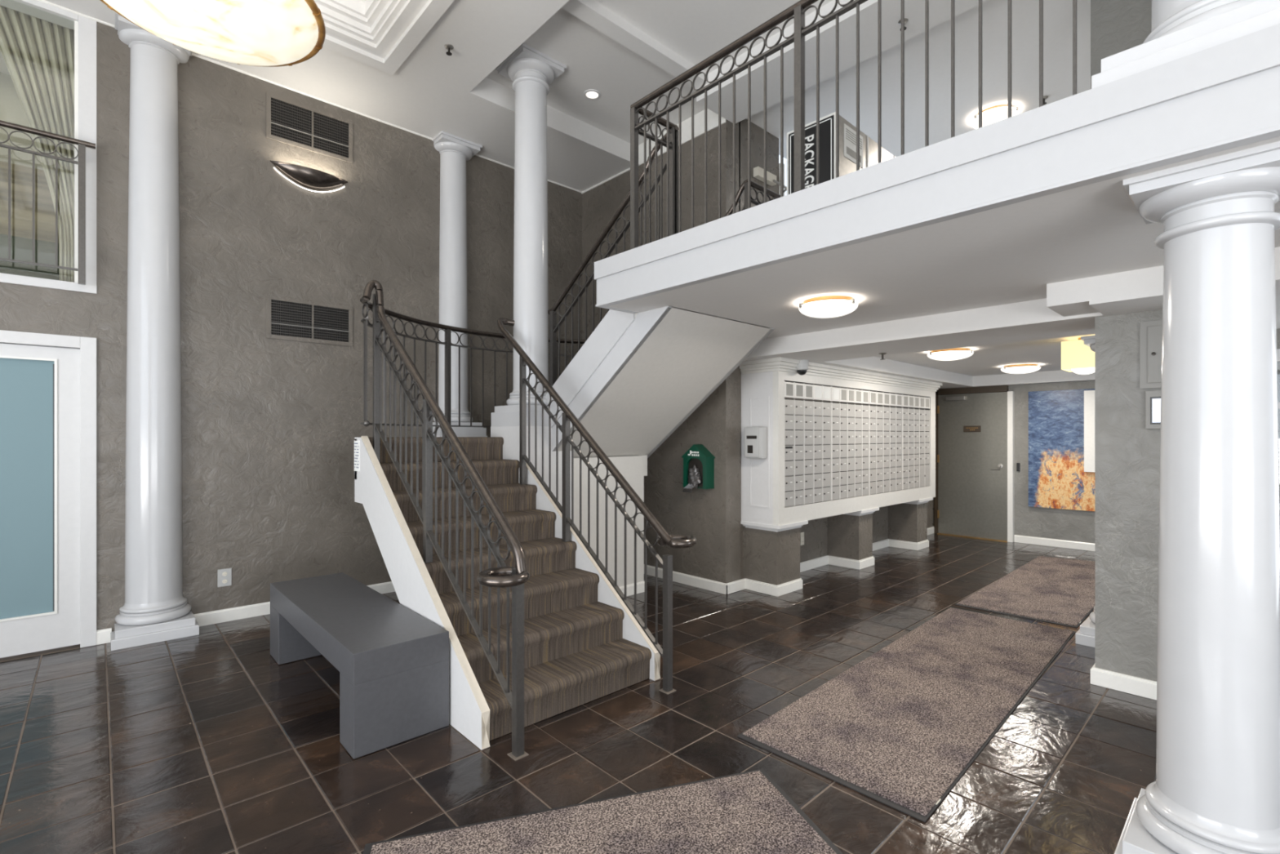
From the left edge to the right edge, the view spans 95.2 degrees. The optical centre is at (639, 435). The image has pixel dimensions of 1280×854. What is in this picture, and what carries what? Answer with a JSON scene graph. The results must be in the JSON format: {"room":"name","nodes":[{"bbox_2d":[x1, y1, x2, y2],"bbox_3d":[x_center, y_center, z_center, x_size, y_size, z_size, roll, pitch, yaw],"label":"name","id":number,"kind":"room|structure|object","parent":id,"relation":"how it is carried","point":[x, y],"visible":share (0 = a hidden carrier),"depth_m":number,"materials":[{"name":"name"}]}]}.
{"room":"apartment building lobby","nodes":[
{"label":"apartment building lobby","id":0,"kind":"room"},
{"bbox_2d":[0,49,9,74],"bbox_3d":[-5.543,-3.250,4.049,4.600,0.100,1.720,0,0,-43],"label":"ceiling","id":1,"kind":"structure","parent":0,"point":[3,68],"depth_m":5.07,"materials":[{"name":"paint"}]},
{"bbox_2d":[0,5,74,282],"bbox_3d":[-4.341,-2.126,4.179,0.616,2.052,0.076,0,0,-43],"label":"curtain","id":2,"kind":"object","parent":1,"relation":"hanging from","point":[38,54],"visible":0.59,"depth_m":4.23,"materials":[{"name":"beige fabric"}]},
{"bbox_2d":[0,71,44,170],"bbox_3d":[-6.089,-2.050,4.784,4.800,3.100,0.100,0,0,-43],"label":"wall","id":3,"kind":"structure","parent":0,"point":[11,110],"depth_m":5.20,"materials":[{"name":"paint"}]},
{"bbox_2d":[0,22,582,631],"bbox_3d":[-3.598,-1.050,4.602,8.200,5.100,0.160,0,0,-43],"label":"wall","id":4,"kind":"structure","parent":0,"point":[269,427],"depth_m":4.92,"materials":[{"name":"grey paint"}]},
{"bbox_2d":[0,343,79,657],"bbox_3d":[-4.380,0.432,3.802,1.065,2.095,0.055,0,0,-43],"label":"door","id":5,"kind":"structure","parent":4,"relation":"in","point":[40,385],"depth_m":4.03,"materials":[{"name":"white paint"}]},
{"bbox_2d":[0,329,96,647],"bbox_3d":[-4.409,0.400,3.833,1.235,2.200,0.182,0,0,-43],"label":"trim","id":6,"kind":"structure","parent":4,"relation":"attached to","point":[86,345],"depth_m":4.15,"materials":[{"name":"white paint"}]},
{"bbox_2d":[0,0,97,293],"bbox_3d":[-4.912,-2.070,3.372,2.601,2.100,0.172,0,0,-43],"label":"window","id":7,"kind":"structure","parent":4,"relation":"in","point":[85,28],"depth_m":4.15,"materials":[{"name":"white paint"}]},
{"bbox_2d":[0,120,95,284],"bbox_3d":[-4.368,-1.562,3.653,1.410,1.004,0.038,0,0,-43],"label":"railing","id":8,"kind":"object","parent":7,"relation":"attached to","point":[82,144],"depth_m":4.00,"materials":[{"name":"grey metal"}]},
{"bbox_2d":[96,627,111,644],"bbox_3d":[-3.874,1.450,4.223,0.080,0.100,0.018,0,0,-43],"label":"baseboard","id":9,"kind":"structure","parent":4,"relation":"attached to","point":[103,636],"depth_m":4.21,"materials":[{"name":"paint"}]},
{"bbox_2d":[217,568,231,586],"bbox_3d":[-3.351,1.145,4.713,0.092,0.140,0.014,0,0,-43],"label":"outlet","id":10,"kind":"object","parent":4,"relation":"attached to","point":[224,575],"visible":1,"depth_m":4.71,"materials":[{"name":"grey plastic"}]},
{"bbox_2d":[193,581,395,626],"bbox_3d":[-2.102,1.450,5.872,3.820,0.100,0.018,0,0,-43],"label":"baseboard","id":11,"kind":"structure","parent":4,"relation":"attached to","point":[207,618],"depth_m":4.78,"materials":[{"name":"paint"}]},
{"bbox_2d":[270,160,347,192],"bbox_3d":[-2.855,-2.232,5.091,0.615,0.176,0.132,0,0,-43],"label":"wall sconce","id":12,"kind":"object","parent":4,"relation":"attached to","point":[307,177],"visible":1,"depth_m":5.05,"materials":[{"name":"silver metal"}]},
{"bbox_2d":[266,91,352,163],"bbox_3d":[-2.893,-2.697,5.141,0.682,0.385,0.015,0,0,-43],"label":"air vent","id":13,"kind":"object","parent":4,"relation":"in","point":[289,122],"visible":1,"depth_m":5.12,"materials":[{"name":"grey metal"}]},
{"bbox_2d":[266,294,352,346],"bbox_3d":[-2.892,-1.002,5.142,0.680,0.365,0.015,0,0,-43],"label":"air vent","id":14,"kind":"object","parent":4,"relation":"in","point":[287,318],"visible":1,"depth_m":5.12,"materials":[{"name":"grey metal"}]},
{"bbox_2d":[37,0,582,192],"bbox_3d":[-3.623,-2.984,4.460,7.970,0.012,0.014,0,0,-43],"label":"trim","id":15,"kind":"structure","parent":4,"relation":"attached to","point":[42,1],"depth_m":5.03,"materials":[{"name":"paint"}]},
{"bbox_2d":[44,0,832,191],"bbox_3d":[-0.417,-3.295,1.183,8.200,0.610,9.500,0,0,-43],"label":"ceiling","id":16,"kind":"structure","parent":0,"point":[462,94],"depth_m":4.93,"materials":[{"name":"paint"}]},
{"bbox_2d":[99,0,325,66],"bbox_3d":[-2.185,-2.778,2.937,1.072,1.404,1.068,0,0,-43],"label":"pendant lamp","id":17,"kind":"object","parent":16,"relation":"hanging from","point":[253,33],"visible":1,"depth_m":3.00,"materials":[{"name":"beige glass"}]},
{"bbox_2d":[313,0,454,75],"bbox_3d":[-0.863,-3.243,1.170,3.230,0.575,6.890,0,0,-43],"label":"ceiling recess","id":18,"kind":"structure","parent":16,"relation":"attached to","point":[381,35],"depth_m":4.32,"materials":[{"name":"paint"}]},
{"bbox_2d":[444,44,453,55],"bbox_3d":[-1.469,-2.962,4.493,0.068,0.055,0.068,0,0,-43],"label":"sprinkler","id":19,"kind":"object","parent":16,"relation":"attached to","point":[448,46],"visible":1,"depth_m":4.49,"materials":[{"name":"metal"}]},
{"bbox_2d":[584,89,599,99],"bbox_3d":[-0.447,-3.185,5.457,0.150,0.010,0.150,0,0,-43],"label":"recessed light","id":20,"kind":"object","parent":16,"relation":"in","point":[588,94],"visible":1,"depth_m":5.45,"materials":[{"name":"white paint"}]},
{"bbox_2d":[0,533,1156,853],"bbox_3d":[1.599,1.558,3.126,13.800,0.123,9.600,0,0,-43],"label":"floor","id":21,"kind":"structure","parent":0,"point":[203,743],"depth_m":2.82,"materials":[{"name":"brown tile"}]},
{"bbox_2d":[110,12,199,650],"bbox_3d":[-3.664,-0.745,4.408,0.494,4.490,0.470,0,0,-43],"label":"column","id":22,"kind":"structure","parent":21,"relation":"on","point":[155,609],"depth_m":4.29,"materials":[{"name":"white paint"}]},
{"bbox_2d":[270,572,448,759],"bbox_3d":[-1.761,1.253,3.510,0.463,0.486,1.780,0,0,-43],"label":"bench","id":23,"kind":"object","parent":21,"relation":"on","point":[392,661],"visible":1,"depth_m":2.96,"materials":[{"name":"grey laminate"}]},
{"bbox_2d":[436,435,487,436],"bbox_3d":[-1.848,0.750,5.943,0.510,1.500,0.259,0,0,-43],"label":"pedestal","id":24,"kind":"object","parent":21,"relation":"on","point":[437,436],"visible":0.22,"depth_m":5.88,"materials":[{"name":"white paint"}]},
{"bbox_2d":[431,130,486,435],"bbox_3d":[-1.919,-1.495,6.019,0.494,2.990,0.452,0,0,-43],"label":"column","id":25,"kind":"structure","parent":24,"relation":"on","point":[454,151],"depth_m":5.91,"materials":[{"name":"white paint"}]},
{"bbox_2d":[490,426,571,519],"bbox_3d":[-0.942,0.710,5.050,0.500,1.580,0.502,0,0,-43],"label":"pedestal","id":26,"kind":"object","parent":21,"relation":"on","point":[510,434],"visible":0.24,"depth_m":4.85,"materials":[{"name":"white paint"}]},
{"bbox_2d":[491,43,566,426],"bbox_3d":[-0.943,-1.635,5.051,0.494,3.110,0.494,0,0,-43],"label":"column","id":27,"kind":"structure","parent":26,"relation":"on","point":[531,72],"depth_m":4.92,"materials":[{"name":"white paint"}]},
{"bbox_2d":[354,306,774,749],"bbox_3d":[-0.610,0.170,4.601,2.685,2.660,2.471,0,0,-43],"label":"staircase","id":28,"kind":"structure","parent":21,"relation":"on","point":[637,377],"depth_m":4.05,"materials":[{"name":"carpet"}]},
{"bbox_2d":[354,440,359,471],"bbox_3d":[-1.996,0.142,4.116,0.004,0.215,0.110,0,0,-43],"label":"notice sheet","id":29,"kind":"object","parent":28,"relation":"attached to","point":[357,443],"visible":1,"depth_m":4.11,"materials":[{"name":"white paper"}]},
{"bbox_2d":[362,280,529,760],"bbox_3d":[-1.242,0.206,3.351,0.236,2.587,2.037,0,0,-43],"label":"stair railing","id":30,"kind":"object","parent":28,"relation":"on","point":[503,575],"visible":0.99,"depth_m":3.25,"materials":[{"name":"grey metal"}]},
{"bbox_2d":[360,297,585,436],"bbox_3d":[-1.237,-0.477,5.174,0.679,0.978,2.633,0,0,43],"label":"landing railing","id":31,"kind":"object","parent":28,"relation":"on","point":[365,321],"visible":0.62,"depth_m":5.08,"materials":[{"name":"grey metal"}]},
{"bbox_2d":[496,318,696,693],"bbox_3d":[-0.432,0.254,4.190,0.236,2.492,2.152,0,0,-43],"label":"stair railing","id":32,"kind":"object","parent":28,"relation":"on","point":[673,540],"visible":1,"depth_m":3.96,"materials":[{"name":"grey metal"}]},
{"bbox_2d":[547,124,679,386],"bbox_3d":[-0.268,-1.044,4.502,0.042,2.112,1.526,0,0,-43],"label":"stair railing","id":33,"kind":"object","parent":28,"relation":"on","point":[553,326],"visible":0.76,"depth_m":4.61,"materials":[{"name":"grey metal"}]},
{"bbox_2d":[724,178,747,217],"bbox_3d":[0.425,-1.044,5.269,0.042,2.112,1.386,0,0,-43],"label":"stair railing","id":34,"kind":"object","parent":28,"relation":"on","point":[744,186],"visible":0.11,"depth_m":4.80,"materials":[{"name":"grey metal"}]},
{"bbox_2d":[363,768,843,853],"bbox_3d":[-0.048,1.494,1.776,1.665,0.011,1.283,0,0,-18],"label":"floor mat","id":35,"kind":"object","parent":21,"relation":"on","point":[746,812],"visible":1,"depth_m":2.22,"materials":[{"name":"brown carpet"}]},
{"bbox_2d":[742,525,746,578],"bbox_3d":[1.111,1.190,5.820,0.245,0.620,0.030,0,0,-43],"label":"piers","id":36,"kind":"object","parent":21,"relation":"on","point":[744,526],"visible":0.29,"depth_m":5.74,"materials":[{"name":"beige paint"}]},
{"bbox_2d":[740,520,808,596],"bbox_3d":[1.317,1.167,5.724,0.499,0.667,0.442,0,0,-43],"label":"pier","id":37,"kind":"object","parent":21,"relation":"on","point":[772,551],"visible":0.84,"depth_m":5.59,"materials":[{"name":"beige paint"}]},
{"bbox_2d":[739,356,942,525],"bbox_3d":[2.525,0.059,6.822,3.880,1.551,0.510,0,0,-43],"label":"surround","id":38,"kind":"object","parent":37,"relation":"on","point":[762,380],"visible":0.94,"depth_m":5.64,"materials":[{"name":"paint"}]},
{"bbox_2d":[743,426,767,458],"bbox_3d":[1.087,0.065,5.525,0.111,0.300,0.220,0,0,-43],"label":"intercom","id":39,"kind":"object","parent":38,"relation":"attached to","point":[755,438],"visible":1,"depth_m":5.46,"materials":[{"name":"grey plastic"}]},
{"bbox_2d":[796,360,808,374],"bbox_3d":[1.546,-0.647,5.576,0.128,0.138,0.128,0,0,-43],"label":"dome camera","id":40,"kind":"object","parent":38,"relation":"attached to","point":[803,365],"visible":0.96,"depth_m":5.53,"materials":[{"name":"grey plastic"}]},
{"bbox_2d":[784,381,831,506],"bbox_3d":[1.641,0.080,5.807,0.873,1.187,0.102,0,0,-43],"label":"mailbox","id":41,"kind":"object","parent":38,"relation":"in","point":[807,406],"visible":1,"depth_m":5.76,"materials":[{"name":"grey metal"}]},
{"bbox_2d":[831,386,869,500],"bbox_3d":[2.271,0.080,6.393,0.841,1.187,0.102,0,0,-43],"label":"mailbox","id":42,"kind":"object","parent":38,"relation":"in","point":[850,406],"visible":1,"depth_m":6.34,"materials":[{"name":"grey metal"}]},
{"bbox_2d":[869,391,902,494],"bbox_3d":[2.906,0.080,6.984,0.884,1.187,0.102,0,0,-43],"label":"mailbox","id":43,"kind":"object","parent":38,"relation":"in","point":[886,409],"visible":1,"depth_m":6.94,"materials":[{"name":"grey metal"}]},
{"bbox_2d":[902,394,930,489],"bbox_3d":[3.548,0.080,7.581,0.863,1.187,0.102,0,0,-43],"label":"mailbox","id":44,"kind":"object","parent":38,"relation":"in","point":[916,409],"visible":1,"depth_m":7.53,"materials":[{"name":"grey metal"}]},
{"bbox_2d":[827,506,879,569],"bbox_3d":[2.468,1.167,6.795,0.434,0.667,0.442,0,0,-43],"label":"pier","id":45,"kind":"object","parent":21,"relation":"on","point":[850,535],"visible":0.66,"depth_m":6.68,"materials":[{"name":"beige paint"}]},
{"bbox_2d":[737,607,1075,822],"bbox_3d":[1.906,1.494,3.678,3.125,0.011,0.895,0,0,-44],"label":"floor mat","id":46,"kind":"object","parent":21,"relation":"on","point":[899,727],"visible":1,"depth_m":3.18,"materials":[{"name":"brown carpet"}]},
{"bbox_2d":[888,497,933,550],"bbox_3d":[3.639,1.167,7.885,0.434,0.667,0.442,0,0,-43],"label":"pier","id":47,"kind":"object","parent":21,"relation":"on","point":[907,521],"visible":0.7,"depth_m":7.77,"materials":[{"name":"beige paint"}]},
{"bbox_2d":[955,555,1094,627],"bbox_3d":[4.243,1.494,5.962,3.185,0.011,0.920,0,0,-43],"label":"floor mat","id":48,"kind":"object","parent":21,"relation":"on","point":[1051,589],"visible":0.86,"depth_m":5.49,"materials":[{"name":"brown carpet"}]},
{"bbox_2d":[1075,335,1094,647],"bbox_3d":[3.492,0.393,4.204,0.494,2.215,0.494,0,0,-43],"label":"column","id":49,"kind":"structure","parent":21,"relation":"on","point":[1085,635],"depth_m":4.20,"materials":[{"name":"white paint"}]},
{"bbox_2d":[1114,141,1279,853],"bbox_3d":[1.940,0.316,1.966,0.480,2.369,0.480,0,0,-43],"label":"column","id":50,"kind":"structure","parent":21,"relation":"on","point":[1215,789],"depth_m":1.86,"materials":[{"name":"white paint"}]},
{"bbox_2d":[594,23,1279,313],"bbox_3d":[2.668,-1.012,2.122,1.922,0.297,6.672,0,0,-43],"label":"balcony","id":51,"kind":"object","parent":50,"relation":"on","point":[1073,154],"visible":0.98,"depth_m":2.23,"materials":[{"name":"paint"}]},
{"bbox_2d":[638,106,676,243],"bbox_3d":[0.105,-1.637,3.840,0.354,0.939,0.042,0,0,-43],"label":"balcony railing","id":52,"kind":"object","parent":51,"relation":"on","point":[661,121],"visible":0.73,"depth_m":3.88,"materials":[{"name":"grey metal"}]},
{"bbox_2d":[751,180,780,205],"bbox_3d":[1.155,-1.655,5.035,0.720,0.882,0.042,0,0,-43],"label":"balcony railing","id":53,"kind":"object","parent":51,"relation":"on","point":[754,185],"visible":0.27,"depth_m":4.88,"materials":[{"name":"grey metal"}]},
{"bbox_2d":[786,111,895,195],"bbox_3d":[1.905,-1.782,5.104,1.558,1.345,0.441,0,0,-43],"label":"locker","id":54,"kind":"object","parent":51,"relation":"on","point":[847,131],"visible":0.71,"depth_m":4.57,"materials":[{"name":"metal"}]},
{"bbox_2d":[845,128,862,163],"bbox_3d":[1.686,-2.280,4.603,0.260,0.191,0.001,0,0,-43],"label":"print","id":55,"kind":"object","parent":54,"relation":"attached to","point":[851,135],"depth_m":4.58,"materials":[{"name":"grey paper"}]},
{"bbox_2d":[630,0,1076,249],"bbox_3d":[0.773,-1.637,2.839,0.042,0.939,2.414,0,0,-43],"label":"balcony railing","id":56,"kind":"object","parent":51,"relation":"on","point":[798,10],"visible":0.96,"depth_m":2.83,"materials":[{"name":"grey metal"}]},
{"bbox_2d":[1091,0,1279,88],"bbox_3d":[1.940,-2.175,1.966,0.580,2.030,0.580,0,0,-43],"label":"column","id":57,"kind":"structure","parent":51,"relation":"on","point":[1180,28],"depth_m":1.84,"materials":[{"name":"white paint"}]},
{"bbox_2d":[582,119,740,582],"bbox_3d":[0.133,-1.050,6.434,0.220,5.100,2.240,0,0,-43],"label":"wall","id":58,"kind":"structure","parent":0,"point":[711,516],"depth_m":5.83,"materials":[{"name":"beige paint"}]},
{"bbox_2d":[561,0,708,89],"bbox_3d":[0.134,-3.165,4.809,1.992,0.110,0.140,0,0,-43],"label":"trim","id":59,"kind":"structure","parent":58,"relation":"attached to","point":[591,12],"depth_m":4.58,"materials":[{"name":"paint"}]},
{"bbox_2d":[581,108,725,194],"bbox_3d":[0.048,-3.079,6.355,0.012,0.222,2.240,0,0,-43],"label":"trim","id":60,"kind":"structure","parent":58,"relation":"attached to","point":[712,117],"depth_m":5.87,"materials":[{"name":"paint"}]},
{"bbox_2d":[644,564,727,594],"bbox_3d":[0.052,1.450,6.346,0.018,0.100,2.258,0,0,-43],"label":"baseboard","id":61,"kind":"structure","parent":58,"relation":"attached to","point":[700,582],"depth_m":5.82,"materials":[{"name":"paint"}]},
{"bbox_2d":[681,444,715,493],"bbox_3d":[0.559,0.320,5.704,0.151,0.472,0.324,0,0,-43],"label":"dispenser","id":62,"kind":"object","parent":58,"relation":"attached to","point":[698,460],"visible":1,"depth_m":5.65,"materials":[{"name":"teal plastic"}]},
{"bbox_2d":[696,0,988,123],"bbox_3d":[3.127,-3.110,2.841,0.550,0.220,7.100,0,0,-43],"label":"trim","id":63,"kind":"structure","parent":58,"relation":"attached to","point":[940,11],"depth_m":4.58,"materials":[{"name":"paint"}]},
{"bbox_2d":[879,352,886,359],"bbox_3d":[2.108,-0.689,5.075,0.068,0.055,0.068,0,0,-43],"label":"sprinkler","id":64,"kind":"object","parent":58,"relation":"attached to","point":[880,353],"visible":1,"depth_m":5.07,"materials":[{"name":"metal"}]},
{"bbox_2d":[897,17,908,31],"bbox_3d":[1.908,-2.973,4.233,0.068,0.055,0.068,0,0,-43],"label":"sprinkler","id":65,"kind":"object","parent":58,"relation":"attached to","point":[906,20],"visible":0.48,"depth_m":4.22,"materials":[{"name":"metal"}]},
{"bbox_2d":[743,295,1279,362],"bbox_3d":[3.523,-0.795,3.209,0.770,0.159,7.100,0,0,-43],"label":"ceiling beam","id":66,"kind":"structure","parent":58,"relation":"attached to","point":[1030,320],"depth_m":4.31,"materials":[{"name":"paint"}]},
{"bbox_2d":[738,118,933,579],"bbox_3d":[2.828,-1.050,7.582,5.330,5.100,0.250,0,0,-43],"label":"wall","id":67,"kind":"structure","parent":0,"point":[815,532],"depth_m":6.07,"materials":[{"name":"beige paint"}]},
{"bbox_2d":[724,577,746,594],"bbox_3d":[0.921,1.450,5.625,0.308,0.100,0.018,0,0,-43],"label":"baseboard","id":68,"kind":"structure","parent":67,"relation":"attached to","point":[740,584],"depth_m":5.61,"materials":[{"name":"paint"}]},
{"bbox_2d":[753,166,786,193],"bbox_3d":[1.333,-2.604,5.962,0.480,0.132,0.111,0,0,-33],"label":"dispenser","id":69,"kind":"object","parent":67,"relation":"in","point":[758,172],"depth_m":5.90,"materials":[{"name":"beige plastic"}]},
{"bbox_2d":[778,163,784,195],"bbox_3d":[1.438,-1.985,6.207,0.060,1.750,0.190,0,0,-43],"label":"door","id":70,"kind":"structure","parent":67,"relation":"in","point":[779,163],"depth_m":6.14,"materials":[{"name":"paint"}]},
{"bbox_2d":[800,532,804,545],"bbox_3d":[1.799,1.140,6.465,0.070,0.140,0.014,0,0,-43],"label":"outlet","id":71,"kind":"object","parent":67,"relation":"attached to","point":[802,534],"visible":1,"depth_m":6.46,"materials":[{"name":"beige plastic"}]},
{"bbox_2d":[800,555,828,572],"bbox_3d":[1.767,1.450,6.432,1.190,0.100,0.018,0,0,-43],"label":"baseboard","id":72,"kind":"structure","parent":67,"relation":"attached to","point":[821,561],"depth_m":6.60,"materials":[{"name":"paint"}]},
{"bbox_2d":[872,538,888,551],"bbox_3d":[2.909,1.450,7.495,1.270,0.100,0.018,0,0,-43],"label":"baseboard","id":73,"kind":"structure","parent":67,"relation":"attached to","point":[885,543],"depth_m":7.75,"materials":[{"name":"paint"}]},
{"bbox_2d":[817,356,973,388],"bbox_3d":[3.167,-0.795,7.351,4.350,0.159,0.590,0,0,-43],"label":"trim","id":74,"kind":"structure","parent":67,"relation":"attached to","point":[949,380],"depth_m":6.97,"materials":[{"name":"paint"}]},
{"bbox_2d":[927,526,933,534],"bbox_3d":[4.092,1.450,8.595,1.300,0.100,0.018,0,0,-43],"label":"baseboard","id":75,"kind":"structure","parent":67,"relation":"attached to","point":[930,530],"depth_m":8.90,"materials":[{"name":"paint"}]},
{"bbox_2d":[746,0,1090,159],"bbox_3d":[5.274,-3.360,4.975,5.500,0.480,7.300,0,0,-43],"label":"ceiling","id":76,"kind":"structure","parent":0,"point":[1057,14],"depth_m":5.11,"materials":[{"name":"paint"}]},
{"bbox_2d":[971,104,1018,128],"bbox_3d":[3.447,-3.071,5.676,0.395,0.098,0.400,0,0,-43],"label":"ceiling light","id":77,"kind":"object","parent":76,"relation":"attached to","point":[993,114],"visible":0.51,"depth_m":5.57,"materials":[{"name":"white glass"}]},
{"bbox_2d":[1043,95,1048,105],"bbox_3d":[3.733,-3.092,5.398,0.068,0.055,0.068,0,0,-43],"label":"sprinkler","id":78,"kind":"object","parent":76,"relation":"attached to","point":[1046,97],"visible":0.59,"depth_m":5.38,"materials":[{"name":"metal"}]},
{"bbox_2d":[671,200,1279,376],"bbox_3d":[4.686,-0.955,4.359,7.200,0.180,7.200,0,0,-43],"label":"ceiling","id":79,"kind":"structure","parent":0,"point":[1017,264],"depth_m":3.24,"materials":[{"name":"paint"}]},
{"bbox_2d":[799,295,857,318],"bbox_3d":[1.213,-0.816,3.761,0.364,0.098,0.369,0,0,-43],"label":"ceiling light","id":80,"kind":"object","parent":79,"relation":"attached to","point":[829,306],"visible":1,"depth_m":3.65,"materials":[{"name":"white glass"}]},
{"bbox_2d":[927,347,973,360],"bbox_3d":[3.152,-0.816,5.934,0.416,0.098,0.420,0,0,-43],"label":"ceiling light","id":81,"kind":"object","parent":79,"relation":"attached to","point":[949,354],"visible":0.99,"depth_m":5.80,"materials":[{"name":"white glass"}]},
{"bbox_2d":[1000,364,1040,373],"bbox_3d":[4.698,-0.816,7.209,0.416,0.098,0.420,0,0,-43],"label":"ceiling light","id":82,"kind":"object","parent":79,"relation":"attached to","point":[1016,368],"visible":1,"depth_m":7.08,"materials":[{"name":"white glass"}]},
{"bbox_2d":[1061,337,1094,374],"bbox_3d":[3.928,-0.703,5.160,0.300,0.325,0.285,0,0,-43],"label":"shade lamp","id":83,"kind":"object","parent":79,"relation":"hanging from","point":[1077,357],"visible":0.73,"depth_m":5.09,"materials":[{"name":"yellow fabric"}]},
{"bbox_2d":[1046,246,1279,316],"bbox_3d":[4.005,-0.795,1.854,0.450,0.160,4.460,0,0,-43],"label":"beam","id":84,"kind":"structure","parent":79,"relation":"attached to","point":[1141,290],"depth_m":3.17,"materials":[{"name":"paint"}]},
{"bbox_2d":[946,370,1279,543],"bbox_3d":[7.064,0.300,6.537,0.250,2.400,7.150,0,0,-43],"label":"wall","id":85,"kind":"structure","parent":0,"point":[1073,525],"depth_m":8.07,"materials":[{"name":"grey paint"}]},
{"bbox_2d":[933,385,1013,542],"bbox_3d":[4.894,0.393,8.614,0.140,2.215,1.053,0,0,-43],"label":"door","id":86,"kind":"structure","parent":85,"relation":"in","point":[974,498],"depth_m":8.56,"materials":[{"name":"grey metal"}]},
{"bbox_2d":[1016,462,1020,471],"bbox_3d":[5.320,0.440,8.214,0.020,0.120,0.040,0,0,-43],"label":"reader","id":87,"kind":"object","parent":85,"relation":"attached to","point":[1018,464],"visible":1,"depth_m":8.21,"materials":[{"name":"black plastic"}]},
{"bbox_2d":[1013,534,1094,551],"bbox_3d":[7.276,1.450,6.113,0.018,0.100,5.840,0,0,-43],"label":"baseboard","id":88,"kind":"structure","parent":85,"relation":"attached to","point":[1020,539],"depth_m":7.89,"materials":[{"name":"paint"}]},
{"bbox_2d":[1028,388,1094,511],"bbox_3d":[5.665,0.185,7.784,0.099,1.590,0.842,0,0,-43],"label":"painting","id":89,"kind":"object","parent":85,"relation":"attached to","point":[1058,479],"depth_m":7.81},
{"bbox_2d":[972,361,1279,386],"bbox_3d":[6.921,-0.795,6.391,0.160,0.159,5.930,0,0,-43],"label":"trim","id":90,"kind":"structure","parent":85,"relation":"attached to","point":[1051,376],"depth_m":7.98,"materials":[{"name":"paint"}]},
{"bbox_2d":[1090,0,1151,88],"bbox_3d":[3.629,-2.115,3.807,0.500,2.010,1.030,0,0,-43],"label":"wall pillar","id":91,"kind":"structure","parent":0,"point":[1117,26],"depth_m":3.92,"materials":[{"name":"grey paint"}]},
{"bbox_2d":[1094,309,1162,681],"bbox_3d":[3.181,0.388,3.459,0.530,2.225,0.692,0,0,-43],"label":"wall pillar","id":92,"kind":"structure","parent":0,"point":[1127,454],"depth_m":3.43,"materials":[{"name":"grey paint"}]},
{"bbox_2d":[1090,663,1156,700],"bbox_3d":[3.181,1.450,3.459,0.570,0.100,0.732,0,0,-43],"label":"baseboard","id":93,"kind":"structure","parent":92,"relation":"attached to","point":[1144,687],"depth_m":3.42,"materials":[{"name":"paint"}]},
{"bbox_2d":[1139,320,1162,388],"bbox_3d":[2.980,-0.463,3.266,0.028,0.385,0.283,0,0,-43],"label":"access panel","id":94,"kind":"object","parent":92,"relation":"attached to","point":[1150,331],"visible":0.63,"depth_m":3.33,"materials":[{"name":"grey metal"}]},
{"bbox_2d":[1145,390,1160,429],"bbox_3d":[2.982,-0.147,3.264,0.028,0.219,0.238,0,0,-43],"label":"intercom","id":95,"kind":"object","parent":92,"relation":"attached to","point":[1153,397],"visible":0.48,"depth_m":3.32,"materials":[{"name":"grey"}]},
{"bbox_2d":[1276,328,1279,349],"bbox_3d":[6.286,-0.785,3.594,0.100,0.170,3.900,0,0,-43],"label":"wall","id":96,"kind":"structure","parent":0,"point":[1277,330],"depth_m":4.73,"materials":[{"name":"grey paint"}]},
{"bbox_2d":[1276,349,1279,408],"bbox_3d":[5.590,0.400,4.312,0.060,2.200,1.900,0,0,-43],"label":"window","id":97,"kind":"structure","parent":96,"relation":"in","point":[1277,350],"depth_m":4.72,"materials":[{"name":"white paint"}]},
{"bbox_3d":[-5.549,-0.950,4.057,4.600,0.100,1.700,0,0,-43],"label":"floor","id":98,"kind":"structure","parent":0,"visible":0},
{"bbox_2d":[0,160,58,243],"bbox_3d":[-5.301,-1.510,3.775,2.580,1.020,0.050,0,0,-43],"label":"window","id":99,"kind":"structure","parent":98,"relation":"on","point":[21,176],"depth_m":4.38,"materials":[{"name":"clear glass"}]},
{"bbox_2d":[0,234,59,280],"bbox_3d":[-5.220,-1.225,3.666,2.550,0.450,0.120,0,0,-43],"label":"sofa","id":100,"kind":"object","parent":98,"relation":"on","point":[21,248],"visible":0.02,"depth_m":4.28,"materials":[{"name":"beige fabric"}]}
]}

